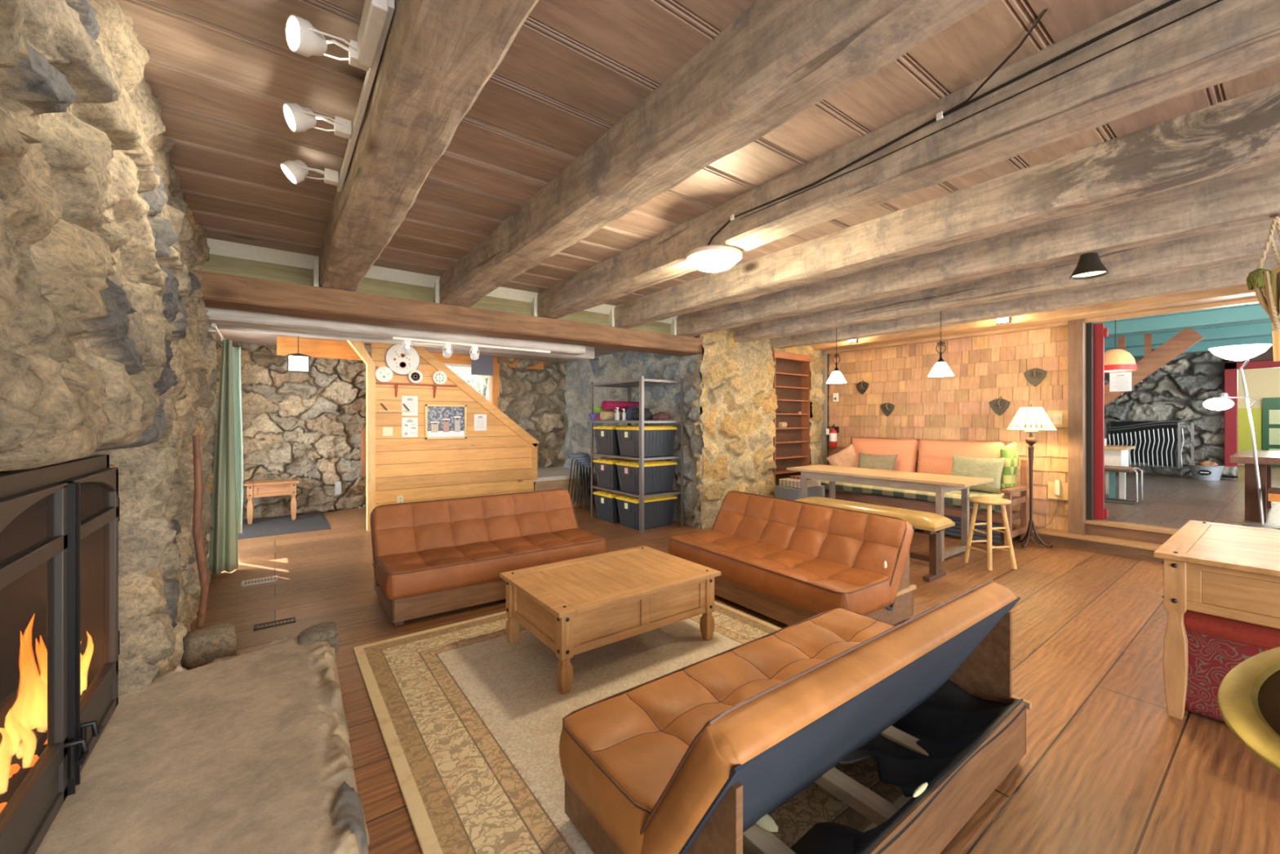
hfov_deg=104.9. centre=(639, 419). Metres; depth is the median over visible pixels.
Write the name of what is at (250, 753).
hearth slab
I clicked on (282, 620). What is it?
grille
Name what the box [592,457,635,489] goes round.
storage tote
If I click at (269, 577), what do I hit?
grille
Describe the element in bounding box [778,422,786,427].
display stone
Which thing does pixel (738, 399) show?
wall
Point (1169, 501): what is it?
floor
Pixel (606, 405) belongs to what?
yoga mat
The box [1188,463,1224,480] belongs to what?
tub
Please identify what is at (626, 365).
wall
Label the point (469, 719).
area rug
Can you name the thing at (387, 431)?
light switch
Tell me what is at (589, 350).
cross beam
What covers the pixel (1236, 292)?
beam
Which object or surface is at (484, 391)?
tree
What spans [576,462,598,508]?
stool
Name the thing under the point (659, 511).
storage tote
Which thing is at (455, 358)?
wall
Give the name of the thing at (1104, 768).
floor
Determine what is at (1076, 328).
trim
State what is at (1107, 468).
stool
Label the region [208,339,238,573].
curtain
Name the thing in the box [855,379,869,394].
plaque
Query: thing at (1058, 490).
wall outlet
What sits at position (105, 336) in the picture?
wall
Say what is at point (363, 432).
plaque
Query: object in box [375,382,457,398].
wall shelf
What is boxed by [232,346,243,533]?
curtain
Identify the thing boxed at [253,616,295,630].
floor vent
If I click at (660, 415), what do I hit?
cloth bundle
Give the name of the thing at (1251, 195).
ceiling beam
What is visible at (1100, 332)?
door frame
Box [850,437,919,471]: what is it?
cushion
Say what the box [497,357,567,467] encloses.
wall
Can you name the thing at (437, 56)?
ceiling beam
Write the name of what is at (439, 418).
print
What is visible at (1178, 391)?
wall
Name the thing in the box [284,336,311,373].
hanging lantern
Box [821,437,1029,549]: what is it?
bench
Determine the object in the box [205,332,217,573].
wall
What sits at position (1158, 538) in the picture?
trim
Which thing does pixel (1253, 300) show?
trim
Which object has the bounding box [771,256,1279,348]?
ceiling beam
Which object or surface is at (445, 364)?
window
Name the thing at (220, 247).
trim
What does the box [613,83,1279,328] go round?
ceiling beam
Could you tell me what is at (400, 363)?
plate
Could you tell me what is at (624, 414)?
spray bottle
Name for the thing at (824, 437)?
trim
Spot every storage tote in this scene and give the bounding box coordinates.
[592,425,646,454]
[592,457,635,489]
[592,490,626,523]
[615,426,677,457]
[615,459,677,493]
[615,494,677,529]
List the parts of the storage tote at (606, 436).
panel, lid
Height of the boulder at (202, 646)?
0.174 m
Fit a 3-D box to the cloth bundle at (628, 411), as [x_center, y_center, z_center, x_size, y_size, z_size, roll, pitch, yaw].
[-0.081,-0.100,7.044,0.328,0.210,0.260,0,0,-37]
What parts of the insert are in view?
panel, door, post, handle, door, handle, panel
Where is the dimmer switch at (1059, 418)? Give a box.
[1047,409,1067,426]
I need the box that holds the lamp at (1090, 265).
[1069,253,1109,279]
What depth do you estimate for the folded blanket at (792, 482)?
7.01 m
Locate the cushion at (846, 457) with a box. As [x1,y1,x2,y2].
[825,443,857,467]
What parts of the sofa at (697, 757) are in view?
rail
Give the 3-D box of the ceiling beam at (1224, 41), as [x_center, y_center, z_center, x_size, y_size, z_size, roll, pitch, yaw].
[1.192,-1.212,2.335,0.269,0.277,7.530,0,0,-37]
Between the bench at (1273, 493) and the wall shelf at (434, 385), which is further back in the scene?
the wall shelf at (434, 385)
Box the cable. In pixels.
[707,0,1222,245]
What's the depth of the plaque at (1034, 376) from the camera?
6.01 m
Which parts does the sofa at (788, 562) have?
rail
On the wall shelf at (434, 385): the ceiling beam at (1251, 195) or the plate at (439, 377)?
the plate at (439, 377)
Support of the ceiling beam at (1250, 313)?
attached to the ceiling at (1255, 304)
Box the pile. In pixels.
[1194,460,1217,466]
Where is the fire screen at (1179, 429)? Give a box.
[1104,421,1194,468]
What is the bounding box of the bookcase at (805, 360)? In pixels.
[772,351,812,497]
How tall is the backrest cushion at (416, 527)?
0.574 m
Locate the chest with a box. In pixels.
[774,484,824,500]
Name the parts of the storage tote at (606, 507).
panel, lid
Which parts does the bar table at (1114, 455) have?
leg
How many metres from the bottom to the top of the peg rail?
0.116 m
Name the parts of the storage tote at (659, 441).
panel, lid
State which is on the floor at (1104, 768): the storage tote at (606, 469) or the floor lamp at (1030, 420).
the floor lamp at (1030, 420)
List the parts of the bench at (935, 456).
post, rail, seat, mattress, post, armrest, rail, rail, post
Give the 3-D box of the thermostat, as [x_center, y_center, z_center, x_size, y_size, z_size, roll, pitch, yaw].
[3.243,-0.375,8.158,0.026,0.140,0.090,0,0,-37]
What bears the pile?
in the tub
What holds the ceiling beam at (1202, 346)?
attached to the ceiling at (1255, 304)
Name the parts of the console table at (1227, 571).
leg, plank panel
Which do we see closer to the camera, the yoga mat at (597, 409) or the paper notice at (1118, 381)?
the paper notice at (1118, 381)
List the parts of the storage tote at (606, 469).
panel, lid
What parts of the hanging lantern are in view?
frame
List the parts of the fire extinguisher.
handle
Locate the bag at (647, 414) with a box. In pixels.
[631,408,652,420]
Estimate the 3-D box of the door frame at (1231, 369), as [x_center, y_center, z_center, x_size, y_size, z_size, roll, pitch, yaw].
[12.210,0.000,9.431,0.150,2.300,1.300,0,0,-37]
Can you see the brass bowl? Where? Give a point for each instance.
(1248, 696)
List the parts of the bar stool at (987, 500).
leg, seat, leg, leg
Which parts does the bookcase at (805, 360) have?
panel, shelf, shelf, shelf, shelf, shelf, shelf, shelf, shelf, panel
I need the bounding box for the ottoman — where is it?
[1183,609,1279,722]
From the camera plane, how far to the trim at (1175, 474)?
10.18 m
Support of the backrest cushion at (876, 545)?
on the sofa at (788, 562)
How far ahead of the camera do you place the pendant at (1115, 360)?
6.79 m
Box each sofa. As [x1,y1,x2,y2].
[369,488,606,626]
[559,579,1031,853]
[668,490,915,625]
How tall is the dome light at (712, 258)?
0.118 m
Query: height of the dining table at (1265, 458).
0.740 m
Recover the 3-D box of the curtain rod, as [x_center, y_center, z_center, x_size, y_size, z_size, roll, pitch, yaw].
[-4.507,-0.768,5.049,0.457,0.037,2.920,0,0,-37]
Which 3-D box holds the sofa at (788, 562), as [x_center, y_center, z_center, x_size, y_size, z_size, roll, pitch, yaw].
[1.115,1.067,3.994,0.912,0.743,1.806,0,0,-35]
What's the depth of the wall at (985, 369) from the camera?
6.64 m
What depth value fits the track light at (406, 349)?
5.15 m
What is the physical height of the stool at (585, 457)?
0.751 m
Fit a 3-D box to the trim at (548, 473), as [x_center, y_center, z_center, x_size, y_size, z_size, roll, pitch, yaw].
[-1.577,0.950,8.840,1.400,0.060,1.520,0,0,-37]
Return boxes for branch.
[1184,421,1221,461]
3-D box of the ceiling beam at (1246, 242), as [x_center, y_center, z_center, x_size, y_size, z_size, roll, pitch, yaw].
[3.538,-1.213,4.075,0.228,0.274,7.530,0,0,-37]
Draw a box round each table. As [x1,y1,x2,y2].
[499,545,720,693]
[786,464,993,561]
[1104,444,1135,493]
[1153,520,1279,719]
[1229,449,1279,522]
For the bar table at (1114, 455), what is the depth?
7.57 m
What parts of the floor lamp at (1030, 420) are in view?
lamp shade, lamp cord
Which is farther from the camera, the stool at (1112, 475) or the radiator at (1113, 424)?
the radiator at (1113, 424)
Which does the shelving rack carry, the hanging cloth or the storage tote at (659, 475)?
the storage tote at (659, 475)
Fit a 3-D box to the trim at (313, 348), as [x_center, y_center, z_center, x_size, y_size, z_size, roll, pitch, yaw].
[-4.485,-1.015,6.945,1.030,0.270,0.100,0,0,-37]
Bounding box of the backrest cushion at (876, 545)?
[712,491,913,605]
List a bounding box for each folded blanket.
[778,477,821,488]
[790,475,809,479]
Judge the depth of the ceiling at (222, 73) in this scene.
2.12 m
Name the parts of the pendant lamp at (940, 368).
lamp shade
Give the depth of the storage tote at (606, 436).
7.00 m
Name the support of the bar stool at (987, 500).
on the floor at (1104, 768)
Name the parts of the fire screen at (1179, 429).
post, post, post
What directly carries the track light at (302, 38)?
attached to the ceiling beam at (437, 56)
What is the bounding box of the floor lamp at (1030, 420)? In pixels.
[1005,404,1058,547]
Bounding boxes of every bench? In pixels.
[244,478,299,524]
[794,496,955,582]
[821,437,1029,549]
[1267,487,1279,502]
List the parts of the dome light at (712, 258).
lamp shade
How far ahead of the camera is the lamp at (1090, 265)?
3.21 m
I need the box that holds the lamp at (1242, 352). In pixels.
[1202,343,1279,529]
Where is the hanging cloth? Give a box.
[471,355,493,375]
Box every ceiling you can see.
[115,0,1279,315]
[216,328,626,362]
[1093,302,1271,337]
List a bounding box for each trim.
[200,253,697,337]
[206,237,677,335]
[276,335,364,360]
[346,340,375,531]
[411,345,538,479]
[491,356,499,409]
[533,466,595,481]
[820,351,827,465]
[826,297,1258,354]
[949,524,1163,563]
[1067,318,1085,534]
[1084,519,1179,534]
[1084,523,1173,544]
[1085,322,1093,519]
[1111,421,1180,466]
[1133,471,1235,479]
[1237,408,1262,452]
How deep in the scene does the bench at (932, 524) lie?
4.55 m
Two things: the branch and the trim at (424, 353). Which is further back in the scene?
the branch
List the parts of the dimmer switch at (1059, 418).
plate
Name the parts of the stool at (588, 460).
leg, leg, seat, leg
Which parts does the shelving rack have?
post, post, shelf, shelf, shelf, shelf, post, post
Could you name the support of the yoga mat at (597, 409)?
on the yoga mat at (592, 415)
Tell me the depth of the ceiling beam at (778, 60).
1.80 m
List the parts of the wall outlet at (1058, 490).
plate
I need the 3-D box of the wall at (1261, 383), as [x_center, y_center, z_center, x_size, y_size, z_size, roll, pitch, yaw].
[15.943,-0.200,11.826,0.100,2.700,6.000,0,0,-37]
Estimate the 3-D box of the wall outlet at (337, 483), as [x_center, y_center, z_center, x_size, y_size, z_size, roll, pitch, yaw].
[-4.791,1.070,7.801,0.080,0.200,0.100,0,0,-37]
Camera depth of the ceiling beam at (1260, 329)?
8.23 m
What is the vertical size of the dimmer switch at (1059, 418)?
0.200 m
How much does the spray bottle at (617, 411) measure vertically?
0.180 m
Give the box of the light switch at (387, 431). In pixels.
[382,426,392,435]
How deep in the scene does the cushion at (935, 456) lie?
6.39 m
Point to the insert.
(59, 522)
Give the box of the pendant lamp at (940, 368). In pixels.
[928,311,954,377]
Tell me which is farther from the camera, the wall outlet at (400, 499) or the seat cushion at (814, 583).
the wall outlet at (400, 499)
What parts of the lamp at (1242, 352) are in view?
lamp shade, lamp shade, reading arm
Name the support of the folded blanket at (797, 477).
on the folded blanket at (792, 482)
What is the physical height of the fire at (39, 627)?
0.410 m
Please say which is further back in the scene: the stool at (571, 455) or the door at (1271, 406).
the door at (1271, 406)
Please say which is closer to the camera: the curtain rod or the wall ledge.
the curtain rod
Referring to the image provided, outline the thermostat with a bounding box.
[832,392,838,401]
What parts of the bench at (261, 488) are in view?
leg, plank panel, leg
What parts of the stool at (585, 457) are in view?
leg, leg, seat, leg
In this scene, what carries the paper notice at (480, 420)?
attached to the wall at (495, 460)
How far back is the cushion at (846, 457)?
7.45 m
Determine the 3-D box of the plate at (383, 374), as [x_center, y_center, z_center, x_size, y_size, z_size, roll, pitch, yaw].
[-3.381,-0.602,6.502,0.211,0.211,0.023,0,0,-37]
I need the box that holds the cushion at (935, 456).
[916,439,1004,490]
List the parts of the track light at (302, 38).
bulb, bulb, bulb, rail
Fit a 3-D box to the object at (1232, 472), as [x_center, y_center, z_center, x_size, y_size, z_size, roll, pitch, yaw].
[10.800,1.019,10.408,0.141,0.265,2.350,0,0,-37]
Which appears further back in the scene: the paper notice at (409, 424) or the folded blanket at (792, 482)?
the folded blanket at (792, 482)
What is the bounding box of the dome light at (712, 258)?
[685,244,742,272]
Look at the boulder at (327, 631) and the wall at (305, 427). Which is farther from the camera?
the wall at (305, 427)
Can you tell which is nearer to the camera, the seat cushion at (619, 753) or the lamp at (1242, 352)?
the seat cushion at (619, 753)
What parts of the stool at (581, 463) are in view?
leg, leg, seat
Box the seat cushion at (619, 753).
[559,608,893,853]
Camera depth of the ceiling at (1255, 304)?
7.72 m
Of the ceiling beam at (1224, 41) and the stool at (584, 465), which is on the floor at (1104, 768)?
the stool at (584, 465)
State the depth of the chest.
6.98 m
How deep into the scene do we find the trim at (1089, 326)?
5.65 m
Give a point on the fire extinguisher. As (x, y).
(832, 434)
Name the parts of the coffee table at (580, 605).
leg, leg, plank panel, leg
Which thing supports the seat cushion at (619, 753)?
on the sofa at (697, 757)
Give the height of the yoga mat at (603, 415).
0.119 m
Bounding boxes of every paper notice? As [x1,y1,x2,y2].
[401,395,417,415]
[401,417,417,437]
[474,413,486,431]
[1109,371,1131,391]
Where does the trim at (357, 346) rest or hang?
attached to the wall at (495, 460)
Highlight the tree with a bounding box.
[447,366,488,399]
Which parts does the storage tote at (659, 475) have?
panel, lid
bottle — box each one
[615,407,619,420]
[622,408,626,420]
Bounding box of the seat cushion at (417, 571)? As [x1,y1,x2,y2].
[375,528,606,599]
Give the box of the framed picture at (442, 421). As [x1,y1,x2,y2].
[424,404,466,439]
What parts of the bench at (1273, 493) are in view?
seat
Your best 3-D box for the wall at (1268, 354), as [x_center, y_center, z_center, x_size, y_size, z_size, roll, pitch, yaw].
[12.380,-1.350,9.495,0.400,0.400,1.300,0,0,-37]
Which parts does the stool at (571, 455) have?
leg, leg, seat, leg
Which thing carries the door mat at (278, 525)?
on the floor at (1104, 768)
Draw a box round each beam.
[191,269,702,356]
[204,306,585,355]
[209,324,594,359]
[319,0,538,291]
[439,0,995,307]
[537,0,1279,319]
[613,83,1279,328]
[676,160,1279,337]
[730,219,1279,343]
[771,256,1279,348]
[811,283,1257,351]
[1095,304,1270,336]
[1104,321,1272,349]
[1104,335,1272,356]
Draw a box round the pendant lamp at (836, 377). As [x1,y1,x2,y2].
[826,327,846,383]
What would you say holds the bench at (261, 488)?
on the door mat at (278, 525)
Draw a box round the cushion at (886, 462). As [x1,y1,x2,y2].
[857,452,897,470]
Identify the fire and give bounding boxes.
[0,614,93,812]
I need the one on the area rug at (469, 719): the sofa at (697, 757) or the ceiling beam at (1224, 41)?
the sofa at (697, 757)
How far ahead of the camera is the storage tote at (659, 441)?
6.63 m
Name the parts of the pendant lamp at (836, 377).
lamp shade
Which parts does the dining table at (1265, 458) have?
leg, leg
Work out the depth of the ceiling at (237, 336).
7.74 m
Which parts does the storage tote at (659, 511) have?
panel, lid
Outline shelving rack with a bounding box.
[590,375,683,532]
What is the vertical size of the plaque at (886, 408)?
0.213 m
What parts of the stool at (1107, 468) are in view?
seat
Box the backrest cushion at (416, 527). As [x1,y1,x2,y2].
[369,489,577,578]
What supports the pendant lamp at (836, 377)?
hanging from the ceiling at (222, 73)
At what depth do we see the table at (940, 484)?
5.44 m
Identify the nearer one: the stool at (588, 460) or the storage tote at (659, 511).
the storage tote at (659, 511)
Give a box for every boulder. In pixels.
[182,622,237,669]
[297,621,338,652]
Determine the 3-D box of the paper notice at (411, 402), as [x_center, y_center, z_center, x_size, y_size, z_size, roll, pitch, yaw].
[-3.154,-0.195,6.744,0.200,0.270,0.006,0,0,-37]
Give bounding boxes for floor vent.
[240,575,277,586]
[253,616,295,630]
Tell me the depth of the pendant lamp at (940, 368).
5.32 m
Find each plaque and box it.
[360,429,366,475]
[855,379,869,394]
[880,402,894,416]
[989,395,1009,415]
[1023,367,1047,386]
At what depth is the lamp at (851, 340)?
7.42 m
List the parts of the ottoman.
lid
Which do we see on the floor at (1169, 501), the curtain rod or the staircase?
the staircase
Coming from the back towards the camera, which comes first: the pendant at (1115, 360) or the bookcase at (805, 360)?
the bookcase at (805, 360)
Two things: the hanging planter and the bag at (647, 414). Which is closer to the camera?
the hanging planter
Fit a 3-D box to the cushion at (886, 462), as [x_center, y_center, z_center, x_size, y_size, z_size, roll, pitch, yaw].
[3.352,0.650,6.994,0.200,0.344,0.560,0,0,-39]
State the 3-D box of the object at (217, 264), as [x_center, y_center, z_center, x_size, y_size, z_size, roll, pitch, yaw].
[-1.277,-1.167,5.179,5.120,0.165,0.040,0,0,-37]
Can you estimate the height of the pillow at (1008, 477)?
0.569 m
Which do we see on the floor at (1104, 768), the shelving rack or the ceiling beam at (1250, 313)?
the shelving rack
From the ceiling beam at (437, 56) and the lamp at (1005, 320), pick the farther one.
the lamp at (1005, 320)
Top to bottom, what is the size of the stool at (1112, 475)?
0.460 m
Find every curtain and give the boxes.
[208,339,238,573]
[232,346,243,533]
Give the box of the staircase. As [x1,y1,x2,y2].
[1104,328,1204,406]
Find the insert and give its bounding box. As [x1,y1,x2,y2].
[0,454,119,853]
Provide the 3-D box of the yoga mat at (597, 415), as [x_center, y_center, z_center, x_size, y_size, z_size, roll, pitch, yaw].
[-0.384,-0.048,7.332,0.600,0.093,0.098,0,0,-37]
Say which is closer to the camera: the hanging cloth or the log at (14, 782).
the log at (14, 782)
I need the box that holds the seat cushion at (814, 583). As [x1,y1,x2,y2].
[668,529,890,615]
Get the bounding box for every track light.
[280,0,394,191]
[392,336,550,359]
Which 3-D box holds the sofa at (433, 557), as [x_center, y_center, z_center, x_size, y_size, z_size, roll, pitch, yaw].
[-1.268,1.067,4.255,1.806,0.743,0.912,0,0,-36]
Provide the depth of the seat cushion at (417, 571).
3.86 m
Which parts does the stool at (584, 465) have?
leg, seat, leg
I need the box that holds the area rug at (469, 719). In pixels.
[352,600,912,853]
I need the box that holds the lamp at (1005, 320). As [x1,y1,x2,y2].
[996,316,1010,324]
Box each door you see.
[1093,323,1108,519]
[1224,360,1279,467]
[1262,397,1279,466]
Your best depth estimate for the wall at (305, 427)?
7.66 m
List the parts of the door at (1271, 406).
panel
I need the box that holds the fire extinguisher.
[826,424,839,447]
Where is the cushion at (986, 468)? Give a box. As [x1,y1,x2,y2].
[951,454,1005,493]
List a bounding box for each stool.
[568,453,590,501]
[570,455,594,503]
[573,457,595,506]
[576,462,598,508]
[579,464,600,511]
[963,496,1017,570]
[1104,465,1142,504]
[1108,465,1129,498]
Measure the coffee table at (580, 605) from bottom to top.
0.455 m
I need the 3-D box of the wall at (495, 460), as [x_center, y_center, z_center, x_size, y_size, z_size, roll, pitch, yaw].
[-2.631,0.163,7.181,2.290,2.574,0.070,0,0,-37]
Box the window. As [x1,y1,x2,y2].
[443,363,491,402]
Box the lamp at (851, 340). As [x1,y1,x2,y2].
[848,338,857,343]
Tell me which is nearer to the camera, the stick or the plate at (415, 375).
the stick
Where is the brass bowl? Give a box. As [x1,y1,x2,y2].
[1217,646,1279,774]
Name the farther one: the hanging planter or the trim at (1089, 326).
the trim at (1089, 326)
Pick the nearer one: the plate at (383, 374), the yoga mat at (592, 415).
the plate at (383, 374)
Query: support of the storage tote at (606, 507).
on the floor at (1104, 768)
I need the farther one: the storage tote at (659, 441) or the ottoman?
the storage tote at (659, 441)
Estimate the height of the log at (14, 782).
0.216 m
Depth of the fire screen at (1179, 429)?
10.18 m
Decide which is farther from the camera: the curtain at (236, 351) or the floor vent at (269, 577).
the curtain at (236, 351)
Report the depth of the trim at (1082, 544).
5.39 m
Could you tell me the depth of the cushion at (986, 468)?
5.82 m
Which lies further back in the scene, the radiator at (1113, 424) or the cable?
the radiator at (1113, 424)
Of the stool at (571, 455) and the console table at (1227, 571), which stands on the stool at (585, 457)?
the stool at (571, 455)
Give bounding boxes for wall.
[0,0,216,695]
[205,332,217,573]
[216,341,371,518]
[371,342,533,506]
[430,352,543,369]
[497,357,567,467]
[560,336,703,528]
[693,334,701,528]
[698,347,813,515]
[699,328,825,528]
[771,343,813,355]
[827,325,1067,530]
[1104,351,1228,466]
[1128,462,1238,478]
[1228,346,1273,362]
[1237,367,1279,465]
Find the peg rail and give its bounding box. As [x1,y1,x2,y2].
[378,403,409,412]
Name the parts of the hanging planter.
braided cord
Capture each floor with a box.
[180,503,1279,853]
[1104,465,1279,528]
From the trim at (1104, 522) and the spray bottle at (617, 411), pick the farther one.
the spray bottle at (617, 411)
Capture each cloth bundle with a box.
[624,405,639,420]
[652,412,671,420]
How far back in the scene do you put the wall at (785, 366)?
7.95 m
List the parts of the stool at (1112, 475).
leg, leg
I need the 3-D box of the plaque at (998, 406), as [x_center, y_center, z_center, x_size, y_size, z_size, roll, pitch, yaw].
[4.603,-0.181,6.309,0.044,0.253,0.228,0,0,-37]
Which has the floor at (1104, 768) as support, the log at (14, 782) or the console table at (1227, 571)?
the console table at (1227, 571)
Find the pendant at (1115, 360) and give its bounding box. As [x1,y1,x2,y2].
[1104,320,1137,372]
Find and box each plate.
[375,366,392,382]
[385,343,420,374]
[408,369,422,382]
[432,370,447,384]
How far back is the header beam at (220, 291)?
4.51 m
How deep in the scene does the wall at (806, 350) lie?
7.87 m
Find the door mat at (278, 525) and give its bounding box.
[237,511,331,539]
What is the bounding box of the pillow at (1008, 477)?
[1000,442,1018,488]
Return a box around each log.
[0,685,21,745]
[0,721,47,803]
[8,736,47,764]
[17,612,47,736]
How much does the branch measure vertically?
0.865 m
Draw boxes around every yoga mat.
[589,413,599,419]
[594,406,625,412]
[595,413,600,419]
[600,400,639,410]
[600,411,623,419]
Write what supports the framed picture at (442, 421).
attached to the wall at (495, 460)
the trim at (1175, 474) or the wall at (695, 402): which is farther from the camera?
the trim at (1175, 474)
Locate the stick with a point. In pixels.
(197, 472)
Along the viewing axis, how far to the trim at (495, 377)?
8.86 m
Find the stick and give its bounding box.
[192,435,208,628]
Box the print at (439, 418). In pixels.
[427,406,464,431]
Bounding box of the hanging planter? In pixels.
[1246,213,1279,361]
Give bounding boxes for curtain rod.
[208,323,224,340]
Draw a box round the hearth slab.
[35,635,369,853]
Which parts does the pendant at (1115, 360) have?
cord, lamp shade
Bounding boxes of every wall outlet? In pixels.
[334,480,341,494]
[397,495,403,502]
[1048,480,1067,500]
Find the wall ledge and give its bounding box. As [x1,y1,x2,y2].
[533,476,603,506]
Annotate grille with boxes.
[243,576,273,584]
[256,618,291,628]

